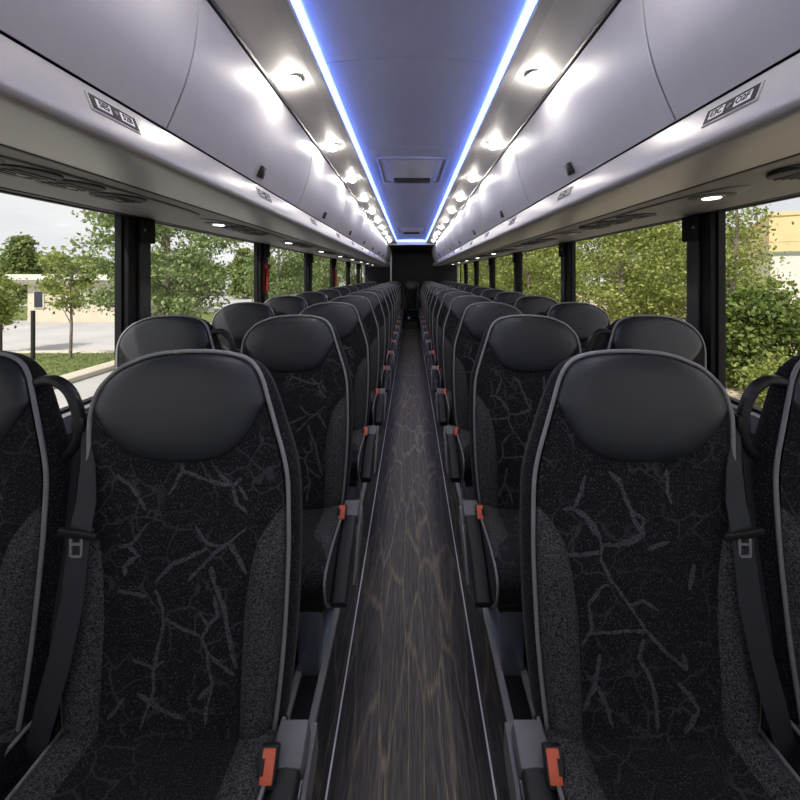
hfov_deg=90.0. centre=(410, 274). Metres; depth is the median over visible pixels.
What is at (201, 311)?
grass
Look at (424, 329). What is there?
seat
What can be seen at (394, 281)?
seat
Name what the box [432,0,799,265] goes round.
luggage rack
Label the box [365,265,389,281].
trim
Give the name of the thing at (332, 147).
recessed light
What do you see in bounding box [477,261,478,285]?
window
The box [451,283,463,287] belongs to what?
seat
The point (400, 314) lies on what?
seat
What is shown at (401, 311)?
seat
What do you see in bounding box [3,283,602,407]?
ground
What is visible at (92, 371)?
kerb
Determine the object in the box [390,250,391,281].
trim
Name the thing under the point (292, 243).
panel
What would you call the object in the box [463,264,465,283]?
trim
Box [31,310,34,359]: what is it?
bollard
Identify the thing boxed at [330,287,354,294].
seat
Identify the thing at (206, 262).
tree
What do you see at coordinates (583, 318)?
seat
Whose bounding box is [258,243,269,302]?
pillar
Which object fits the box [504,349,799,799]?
seat
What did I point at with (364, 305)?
seat
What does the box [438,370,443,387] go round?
cushion
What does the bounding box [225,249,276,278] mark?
tree
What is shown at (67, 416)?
trim
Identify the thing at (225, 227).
vent
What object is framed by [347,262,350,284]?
trim
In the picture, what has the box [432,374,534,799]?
platform
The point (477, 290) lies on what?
seat
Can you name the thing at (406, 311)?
cushion
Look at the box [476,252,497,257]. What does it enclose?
panel
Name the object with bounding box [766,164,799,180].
vent
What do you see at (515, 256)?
trim
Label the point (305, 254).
window
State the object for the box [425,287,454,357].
seat
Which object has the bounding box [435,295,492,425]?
seat
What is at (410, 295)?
seat
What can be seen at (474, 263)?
trim
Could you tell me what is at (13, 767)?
cushion
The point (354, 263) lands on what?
window
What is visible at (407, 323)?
trim
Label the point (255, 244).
window
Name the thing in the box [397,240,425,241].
light strip
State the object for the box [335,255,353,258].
panel
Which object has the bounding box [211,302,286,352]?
seat
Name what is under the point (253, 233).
vent
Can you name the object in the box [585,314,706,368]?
seat
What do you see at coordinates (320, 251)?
panel
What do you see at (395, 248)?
trim
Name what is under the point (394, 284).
seat
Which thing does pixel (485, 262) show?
tree
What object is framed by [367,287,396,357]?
seat
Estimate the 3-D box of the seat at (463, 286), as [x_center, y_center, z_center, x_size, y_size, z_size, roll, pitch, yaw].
[1.035,0.765,7.104,0.581,1.191,0.525,0,0,0]
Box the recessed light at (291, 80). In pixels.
[284,74,301,87]
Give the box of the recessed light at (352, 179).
[348,177,356,182]
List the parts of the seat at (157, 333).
panel, backrest, grab handle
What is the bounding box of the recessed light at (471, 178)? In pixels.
[468,176,475,181]
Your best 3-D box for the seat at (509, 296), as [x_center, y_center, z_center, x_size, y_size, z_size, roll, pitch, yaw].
[1.035,0.765,3.904,0.581,1.191,0.525,0,0,0]
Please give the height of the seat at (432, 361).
1.191 m
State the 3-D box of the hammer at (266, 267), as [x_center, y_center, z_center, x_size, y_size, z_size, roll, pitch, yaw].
[-1.262,0.020,3.495,0.046,0.280,0.072,0,0,0]
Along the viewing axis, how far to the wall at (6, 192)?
1.61 m
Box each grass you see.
[192,311,214,320]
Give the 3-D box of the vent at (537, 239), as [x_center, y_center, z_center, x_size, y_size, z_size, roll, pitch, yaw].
[0.958,-0.248,2.825,0.152,0.018,0.152,0,0,0]
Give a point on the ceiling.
(409, 77)
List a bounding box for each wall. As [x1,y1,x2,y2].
[0,189,363,504]
[382,250,456,319]
[455,196,799,504]
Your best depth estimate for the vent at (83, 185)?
1.09 m
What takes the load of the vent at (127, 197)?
attached to the panel at (9, 166)
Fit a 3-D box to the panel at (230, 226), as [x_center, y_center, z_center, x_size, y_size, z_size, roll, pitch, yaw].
[-0.942,-0.252,2.340,0.170,0.026,1.040,0,0,0]
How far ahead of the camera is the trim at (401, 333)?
1.46 m
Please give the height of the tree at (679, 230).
6.234 m
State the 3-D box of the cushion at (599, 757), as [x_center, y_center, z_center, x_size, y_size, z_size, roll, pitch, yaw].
[0.495,1.004,0.668,0.456,0.188,0.444,0,0,0]
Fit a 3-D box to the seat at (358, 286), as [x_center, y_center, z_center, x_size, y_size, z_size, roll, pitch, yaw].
[-1.035,0.765,7.104,0.581,1.191,0.525,0,0,0]
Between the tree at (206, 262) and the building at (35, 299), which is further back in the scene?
the tree at (206, 262)
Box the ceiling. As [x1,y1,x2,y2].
[300,0,526,239]
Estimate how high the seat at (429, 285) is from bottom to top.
1.191 m
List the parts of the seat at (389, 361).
backrest, panel, armrest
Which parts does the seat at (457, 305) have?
armrest, panel, backrest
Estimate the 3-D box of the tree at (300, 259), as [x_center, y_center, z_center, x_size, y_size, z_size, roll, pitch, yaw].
[-8.536,0.368,34.960,2.820,4.387,2.958,0,0,11]
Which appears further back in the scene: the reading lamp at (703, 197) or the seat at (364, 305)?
the seat at (364, 305)
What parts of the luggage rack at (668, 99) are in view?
bin door, bin door, bin door, bin door, bin door, bin door, bin door, seat number plate, bin door, bin door, seat number plate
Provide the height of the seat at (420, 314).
1.191 m
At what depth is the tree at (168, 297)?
10.68 m
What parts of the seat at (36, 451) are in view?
panel, backrest, grab handle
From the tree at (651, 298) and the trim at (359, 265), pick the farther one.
the tree at (651, 298)
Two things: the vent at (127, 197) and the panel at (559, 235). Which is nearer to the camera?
the vent at (127, 197)
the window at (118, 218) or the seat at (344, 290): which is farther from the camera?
the seat at (344, 290)
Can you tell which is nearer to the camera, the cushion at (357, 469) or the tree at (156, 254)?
the cushion at (357, 469)
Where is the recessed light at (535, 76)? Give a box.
[527,70,544,83]
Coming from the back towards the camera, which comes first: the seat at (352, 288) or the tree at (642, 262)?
the tree at (642, 262)
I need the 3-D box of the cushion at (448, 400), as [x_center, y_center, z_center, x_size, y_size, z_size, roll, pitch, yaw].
[0.495,1.004,3.068,0.456,0.188,0.444,0,0,0]
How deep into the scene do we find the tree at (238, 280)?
42.82 m
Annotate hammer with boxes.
[263,261,269,292]
[334,268,336,284]
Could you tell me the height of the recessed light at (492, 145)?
0.032 m
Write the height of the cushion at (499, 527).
0.188 m
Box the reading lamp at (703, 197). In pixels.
[702,196,721,199]
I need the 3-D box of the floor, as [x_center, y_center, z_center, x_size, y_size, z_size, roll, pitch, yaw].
[0.000,1.390,4.950,2.660,0.060,13.700,0,0,0]
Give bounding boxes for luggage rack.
[0,0,390,265]
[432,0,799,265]
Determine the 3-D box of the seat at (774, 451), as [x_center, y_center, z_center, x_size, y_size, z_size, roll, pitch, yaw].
[1.035,0.765,0.704,0.581,1.191,0.525,0,0,0]
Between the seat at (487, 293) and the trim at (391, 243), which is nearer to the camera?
the seat at (487, 293)
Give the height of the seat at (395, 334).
1.191 m
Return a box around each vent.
[0,164,63,180]
[34,179,105,191]
[89,192,146,202]
[215,226,245,229]
[227,229,256,232]
[241,232,267,235]
[521,243,540,244]
[528,241,548,243]
[535,238,557,241]
[579,225,610,229]
[596,220,631,225]
[616,213,656,219]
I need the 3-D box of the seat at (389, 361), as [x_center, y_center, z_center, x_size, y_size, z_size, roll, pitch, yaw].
[-0.499,0.765,4.704,0.599,1.191,0.525,0,0,0]
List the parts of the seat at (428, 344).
armrest, panel, backrest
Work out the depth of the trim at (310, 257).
5.07 m
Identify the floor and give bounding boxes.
[55,322,766,799]
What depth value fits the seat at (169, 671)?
0.84 m
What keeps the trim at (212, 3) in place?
attached to the ceiling light panel at (259, 23)
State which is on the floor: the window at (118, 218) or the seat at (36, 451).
the seat at (36, 451)
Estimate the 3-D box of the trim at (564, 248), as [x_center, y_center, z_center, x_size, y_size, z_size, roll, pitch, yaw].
[1.298,0.124,3.336,0.094,0.832,0.142,0,0,0]
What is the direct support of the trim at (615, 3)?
attached to the ceiling light panel at (568, 23)
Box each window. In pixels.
[0,190,122,413]
[155,222,257,301]
[271,246,306,291]
[316,255,331,287]
[354,263,357,283]
[466,263,467,283]
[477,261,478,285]
[493,254,511,288]
[520,245,554,292]
[571,219,681,301]
[717,195,799,413]
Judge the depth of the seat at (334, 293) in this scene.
4.89 m
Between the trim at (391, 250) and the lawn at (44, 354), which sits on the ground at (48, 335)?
the lawn at (44, 354)
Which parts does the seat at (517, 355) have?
armrest, leg, seat frame, backrest, panel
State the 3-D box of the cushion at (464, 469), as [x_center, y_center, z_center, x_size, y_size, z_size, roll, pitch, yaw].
[0.495,1.004,2.268,0.456,0.188,0.444,0,0,0]
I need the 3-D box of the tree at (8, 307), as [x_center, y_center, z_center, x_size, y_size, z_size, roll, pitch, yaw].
[-13.300,1.112,12.633,1.887,2.896,2.052,0,0,-16]
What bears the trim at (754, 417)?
attached to the wall at (793, 197)
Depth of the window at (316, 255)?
6.61 m
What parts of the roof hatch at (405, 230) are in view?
handle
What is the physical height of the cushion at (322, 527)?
0.188 m
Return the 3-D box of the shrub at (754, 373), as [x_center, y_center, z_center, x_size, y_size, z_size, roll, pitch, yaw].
[6.907,2.055,7.587,1.450,1.408,1.384,0,0,0]
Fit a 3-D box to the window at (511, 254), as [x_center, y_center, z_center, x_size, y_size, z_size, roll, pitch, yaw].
[1.325,0.119,5.660,0.030,0.842,1.430,0,0,0]
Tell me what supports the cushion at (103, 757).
on the seat at (169, 671)
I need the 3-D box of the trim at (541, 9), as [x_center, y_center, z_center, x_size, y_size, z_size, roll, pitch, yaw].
[0.358,-0.761,3.500,0.040,0.078,10.800,0,0,0]
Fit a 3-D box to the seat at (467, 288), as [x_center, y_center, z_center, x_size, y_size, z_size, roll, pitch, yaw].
[1.035,0.765,6.304,0.581,1.191,0.525,0,0,0]
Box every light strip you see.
[291,0,396,241]
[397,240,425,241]
[426,0,536,240]
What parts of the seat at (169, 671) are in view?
panel, backrest, armrest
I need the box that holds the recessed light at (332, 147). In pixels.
[327,143,338,150]
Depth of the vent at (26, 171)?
0.95 m
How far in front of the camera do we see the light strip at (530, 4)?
1.53 m
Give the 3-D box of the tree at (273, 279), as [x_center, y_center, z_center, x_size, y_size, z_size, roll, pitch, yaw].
[-19.284,-0.104,50.620,7.973,5.764,7.449,0,0,-38]
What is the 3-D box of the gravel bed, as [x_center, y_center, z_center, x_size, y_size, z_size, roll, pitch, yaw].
[32.100,2.545,43.000,55.800,0.030,94.000,0,0,0]
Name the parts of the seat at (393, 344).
backrest, panel, armrest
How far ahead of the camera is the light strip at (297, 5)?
1.53 m
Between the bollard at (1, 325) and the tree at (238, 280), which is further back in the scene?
the tree at (238, 280)
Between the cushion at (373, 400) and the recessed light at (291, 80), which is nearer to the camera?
the recessed light at (291, 80)
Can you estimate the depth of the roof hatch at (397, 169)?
2.89 m
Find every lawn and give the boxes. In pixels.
[8,306,27,319]
[19,353,114,375]
[180,311,215,322]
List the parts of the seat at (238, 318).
panel, backrest, grab handle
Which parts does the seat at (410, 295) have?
panel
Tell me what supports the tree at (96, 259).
on the ground at (48, 335)
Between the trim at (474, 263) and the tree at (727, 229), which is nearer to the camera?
the trim at (474, 263)
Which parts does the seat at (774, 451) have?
grab handle, backrest, panel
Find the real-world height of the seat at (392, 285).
1.191 m
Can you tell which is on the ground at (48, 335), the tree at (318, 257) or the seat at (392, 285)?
the tree at (318, 257)
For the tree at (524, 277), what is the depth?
21.82 m
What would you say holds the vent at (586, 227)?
attached to the panel at (702, 197)
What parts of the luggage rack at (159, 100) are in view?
bin door, seat number plate, bin door, seat number plate, bin door, bin door, bin door, bin door, bin door, bin door, bin door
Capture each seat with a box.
[0,350,85,799]
[5,349,317,799]
[115,314,236,368]
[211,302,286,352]
[235,314,362,675]
[264,295,314,315]
[295,291,333,303]
[299,302,378,499]
[315,289,346,297]
[329,295,386,425]
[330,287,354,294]
[341,285,361,291]
[346,291,390,392]
[351,284,366,289]
[358,283,370,287]
[358,289,394,371]
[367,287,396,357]
[373,285,398,341]
[377,284,399,337]
[383,283,401,326]
[384,283,400,330]
[386,282,402,321]
[391,281,402,313]
[394,281,402,309]
[401,281,420,318]
[419,281,430,313]
[419,281,432,308]
[419,282,435,321]
[420,283,438,326]
[421,283,437,330]
[422,284,444,337]
[423,285,448,341]
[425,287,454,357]
[427,289,463,371]
[431,291,475,392]
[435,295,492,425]
[443,302,522,499]
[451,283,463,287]
[455,284,470,289]
[459,314,586,675]
[460,285,480,291]
[467,287,491,294]
[475,289,506,297]
[488,291,526,303]
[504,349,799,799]
[507,295,557,315]
[535,302,610,352]
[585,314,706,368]
[736,354,799,776]
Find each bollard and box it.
[0,324,2,350]
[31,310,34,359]
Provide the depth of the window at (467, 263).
9.45 m
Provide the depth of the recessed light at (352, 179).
2.97 m
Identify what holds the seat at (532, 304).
on the floor
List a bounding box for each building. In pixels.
[5,274,193,321]
[741,211,799,303]
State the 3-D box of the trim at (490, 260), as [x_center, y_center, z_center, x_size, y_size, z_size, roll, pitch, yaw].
[1.298,0.124,6.436,0.094,0.832,0.142,0,0,0]
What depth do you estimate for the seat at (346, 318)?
2.44 m
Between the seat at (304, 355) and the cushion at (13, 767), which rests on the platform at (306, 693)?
the seat at (304, 355)
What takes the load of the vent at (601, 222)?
attached to the panel at (702, 197)
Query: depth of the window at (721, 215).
1.70 m
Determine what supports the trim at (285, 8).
attached to the ceiling
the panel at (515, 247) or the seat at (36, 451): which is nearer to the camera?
the seat at (36, 451)
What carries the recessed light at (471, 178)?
attached to the ceiling light panel at (568, 23)
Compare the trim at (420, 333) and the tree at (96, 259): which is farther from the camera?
the tree at (96, 259)
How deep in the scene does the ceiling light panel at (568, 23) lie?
1.46 m
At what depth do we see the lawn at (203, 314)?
24.00 m
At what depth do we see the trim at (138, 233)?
1.87 m
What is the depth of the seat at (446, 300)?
4.06 m
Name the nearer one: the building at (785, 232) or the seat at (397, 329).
the seat at (397, 329)
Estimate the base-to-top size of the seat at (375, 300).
1.191 m
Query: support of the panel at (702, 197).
attached to the luggage rack at (668, 99)
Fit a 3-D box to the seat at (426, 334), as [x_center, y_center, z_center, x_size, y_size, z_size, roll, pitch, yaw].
[0.499,0.765,6.304,0.599,1.191,0.525,0,0,0]
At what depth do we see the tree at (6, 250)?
49.84 m
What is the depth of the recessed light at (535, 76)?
1.43 m
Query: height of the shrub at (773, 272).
2.829 m
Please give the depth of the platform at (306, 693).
1.30 m
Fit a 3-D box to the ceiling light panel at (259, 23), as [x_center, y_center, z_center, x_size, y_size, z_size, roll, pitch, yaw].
[-0.445,-0.772,3.500,0.165,0.135,10.800,0,0,0]
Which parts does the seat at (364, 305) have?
backrest, panel, armrest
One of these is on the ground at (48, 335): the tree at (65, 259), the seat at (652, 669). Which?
the tree at (65, 259)
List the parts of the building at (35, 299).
pane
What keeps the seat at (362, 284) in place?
on the floor
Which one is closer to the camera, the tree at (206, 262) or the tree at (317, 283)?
the tree at (317, 283)
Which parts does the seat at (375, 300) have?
backrest, panel, armrest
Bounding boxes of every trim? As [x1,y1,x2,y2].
[61,403,90,433]
[123,215,154,331]
[207,0,387,242]
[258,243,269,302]
[273,0,395,242]
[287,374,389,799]
[307,253,313,291]
[325,333,401,799]
[332,259,336,287]
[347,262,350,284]
[358,264,360,282]
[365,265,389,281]
[388,239,434,244]
[388,245,433,251]
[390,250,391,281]
[403,319,418,328]
[420,333,496,799]
[426,0,554,242]
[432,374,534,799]
[434,0,620,243]
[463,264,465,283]
[473,261,476,285]
[488,258,492,288]
[512,253,519,291]
[559,242,570,302]
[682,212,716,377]
[731,403,760,433]
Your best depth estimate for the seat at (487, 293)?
4.89 m
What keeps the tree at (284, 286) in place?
on the ground at (48, 335)
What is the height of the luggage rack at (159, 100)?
0.592 m
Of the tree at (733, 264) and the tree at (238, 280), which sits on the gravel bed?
the tree at (733, 264)
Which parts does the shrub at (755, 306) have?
stem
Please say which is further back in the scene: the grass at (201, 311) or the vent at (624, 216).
the grass at (201, 311)
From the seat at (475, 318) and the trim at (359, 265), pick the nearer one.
the seat at (475, 318)
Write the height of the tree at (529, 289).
5.922 m
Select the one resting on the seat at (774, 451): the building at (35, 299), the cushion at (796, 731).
the cushion at (796, 731)
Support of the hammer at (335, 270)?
attached to the wall at (6, 192)
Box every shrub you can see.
[685,275,799,392]
[726,270,796,347]
[732,346,789,407]
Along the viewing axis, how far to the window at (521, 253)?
4.80 m
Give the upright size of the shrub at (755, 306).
2.831 m
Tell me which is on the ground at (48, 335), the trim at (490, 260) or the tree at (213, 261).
the tree at (213, 261)
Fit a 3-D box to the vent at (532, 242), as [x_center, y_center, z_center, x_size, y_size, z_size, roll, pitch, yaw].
[0.958,-0.248,3.015,0.152,0.018,0.152,0,0,0]
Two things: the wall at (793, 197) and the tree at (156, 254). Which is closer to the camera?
the wall at (793, 197)
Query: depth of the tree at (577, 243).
26.38 m
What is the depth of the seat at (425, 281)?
11.30 m
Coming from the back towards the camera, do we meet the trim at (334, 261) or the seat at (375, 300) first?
the trim at (334, 261)
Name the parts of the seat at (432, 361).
armrest, panel, backrest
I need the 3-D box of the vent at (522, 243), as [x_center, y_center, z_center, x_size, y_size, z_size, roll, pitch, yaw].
[0.958,-0.249,3.205,0.151,0.015,0.151,0,0,-7]
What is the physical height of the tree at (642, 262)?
6.546 m
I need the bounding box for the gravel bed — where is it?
[555,286,796,405]
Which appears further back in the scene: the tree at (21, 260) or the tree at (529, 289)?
the tree at (21, 260)
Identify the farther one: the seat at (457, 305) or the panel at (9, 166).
the seat at (457, 305)
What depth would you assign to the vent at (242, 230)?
2.20 m
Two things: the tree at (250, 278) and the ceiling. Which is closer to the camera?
the ceiling
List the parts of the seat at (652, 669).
armrest, backrest, panel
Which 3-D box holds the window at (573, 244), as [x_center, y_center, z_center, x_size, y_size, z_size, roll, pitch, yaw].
[1.325,0.119,2.560,0.030,0.842,1.430,0,0,0]
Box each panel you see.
[0,155,199,215]
[199,218,283,239]
[214,0,393,242]
[278,240,319,249]
[315,250,340,254]
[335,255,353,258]
[429,0,613,242]
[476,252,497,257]
[492,245,527,252]
[521,229,585,244]
[579,184,753,229]
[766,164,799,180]
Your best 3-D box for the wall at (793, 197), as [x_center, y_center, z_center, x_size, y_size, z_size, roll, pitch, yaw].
[1.330,0.210,4.950,0.060,2.300,13.700,0,0,0]
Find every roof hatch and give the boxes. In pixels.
[376,156,447,182]
[397,227,425,233]
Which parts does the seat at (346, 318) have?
backrest, seat frame, panel, armrest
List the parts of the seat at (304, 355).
panel, backrest, seat frame, leg, armrest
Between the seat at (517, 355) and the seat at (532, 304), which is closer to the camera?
the seat at (517, 355)
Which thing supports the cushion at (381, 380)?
on the seat at (375, 300)
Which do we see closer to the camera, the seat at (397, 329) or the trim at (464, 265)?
the seat at (397, 329)
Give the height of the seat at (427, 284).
1.191 m
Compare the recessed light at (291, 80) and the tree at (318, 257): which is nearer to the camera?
the recessed light at (291, 80)
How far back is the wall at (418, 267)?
11.75 m
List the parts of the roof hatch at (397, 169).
handle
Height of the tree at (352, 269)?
6.894 m
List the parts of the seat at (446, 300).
armrest, panel, backrest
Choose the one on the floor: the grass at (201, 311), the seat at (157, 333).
the seat at (157, 333)
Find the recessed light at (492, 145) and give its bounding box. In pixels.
[487,142,498,149]
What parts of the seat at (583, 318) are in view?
grab handle, backrest, panel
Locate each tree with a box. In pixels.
[0,247,60,290]
[0,269,31,331]
[27,246,106,358]
[41,251,78,272]
[42,210,250,317]
[53,254,112,273]
[105,254,164,272]
[163,253,231,295]
[206,262,229,288]
[224,256,282,282]
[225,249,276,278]
[236,246,317,301]
[240,263,270,295]
[295,257,342,293]
[298,259,324,293]
[302,256,345,290]
[337,262,363,284]
[458,258,511,288]
[459,263,498,288]
[479,244,589,302]
[500,246,578,298]
[523,243,586,302]
[540,221,686,323]
[576,221,684,319]
[615,230,686,312]
[637,222,796,319]
[726,204,793,372]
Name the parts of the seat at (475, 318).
armrest, panel, seat frame, backrest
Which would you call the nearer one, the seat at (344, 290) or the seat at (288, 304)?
the seat at (288, 304)
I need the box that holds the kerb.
[3,350,114,388]
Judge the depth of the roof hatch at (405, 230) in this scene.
6.85 m
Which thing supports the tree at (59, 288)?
on the lawn at (44, 354)
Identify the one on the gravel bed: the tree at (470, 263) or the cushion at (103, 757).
the tree at (470, 263)
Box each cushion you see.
[0,728,29,796]
[17,715,287,799]
[300,508,341,606]
[349,435,364,480]
[368,394,376,424]
[378,370,383,387]
[403,308,418,314]
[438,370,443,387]
[445,394,453,424]
[457,435,472,480]
[480,508,521,606]
[534,715,795,799]
[792,728,799,776]
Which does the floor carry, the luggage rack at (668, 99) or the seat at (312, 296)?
the seat at (312, 296)
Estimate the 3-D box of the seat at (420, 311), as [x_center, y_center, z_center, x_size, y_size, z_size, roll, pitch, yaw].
[0.499,0.765,10.304,0.599,1.191,0.525,0,0,0]
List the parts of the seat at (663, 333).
grab handle, backrest, panel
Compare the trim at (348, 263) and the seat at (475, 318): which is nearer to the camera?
the seat at (475, 318)
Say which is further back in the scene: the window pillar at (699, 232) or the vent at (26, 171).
the window pillar at (699, 232)

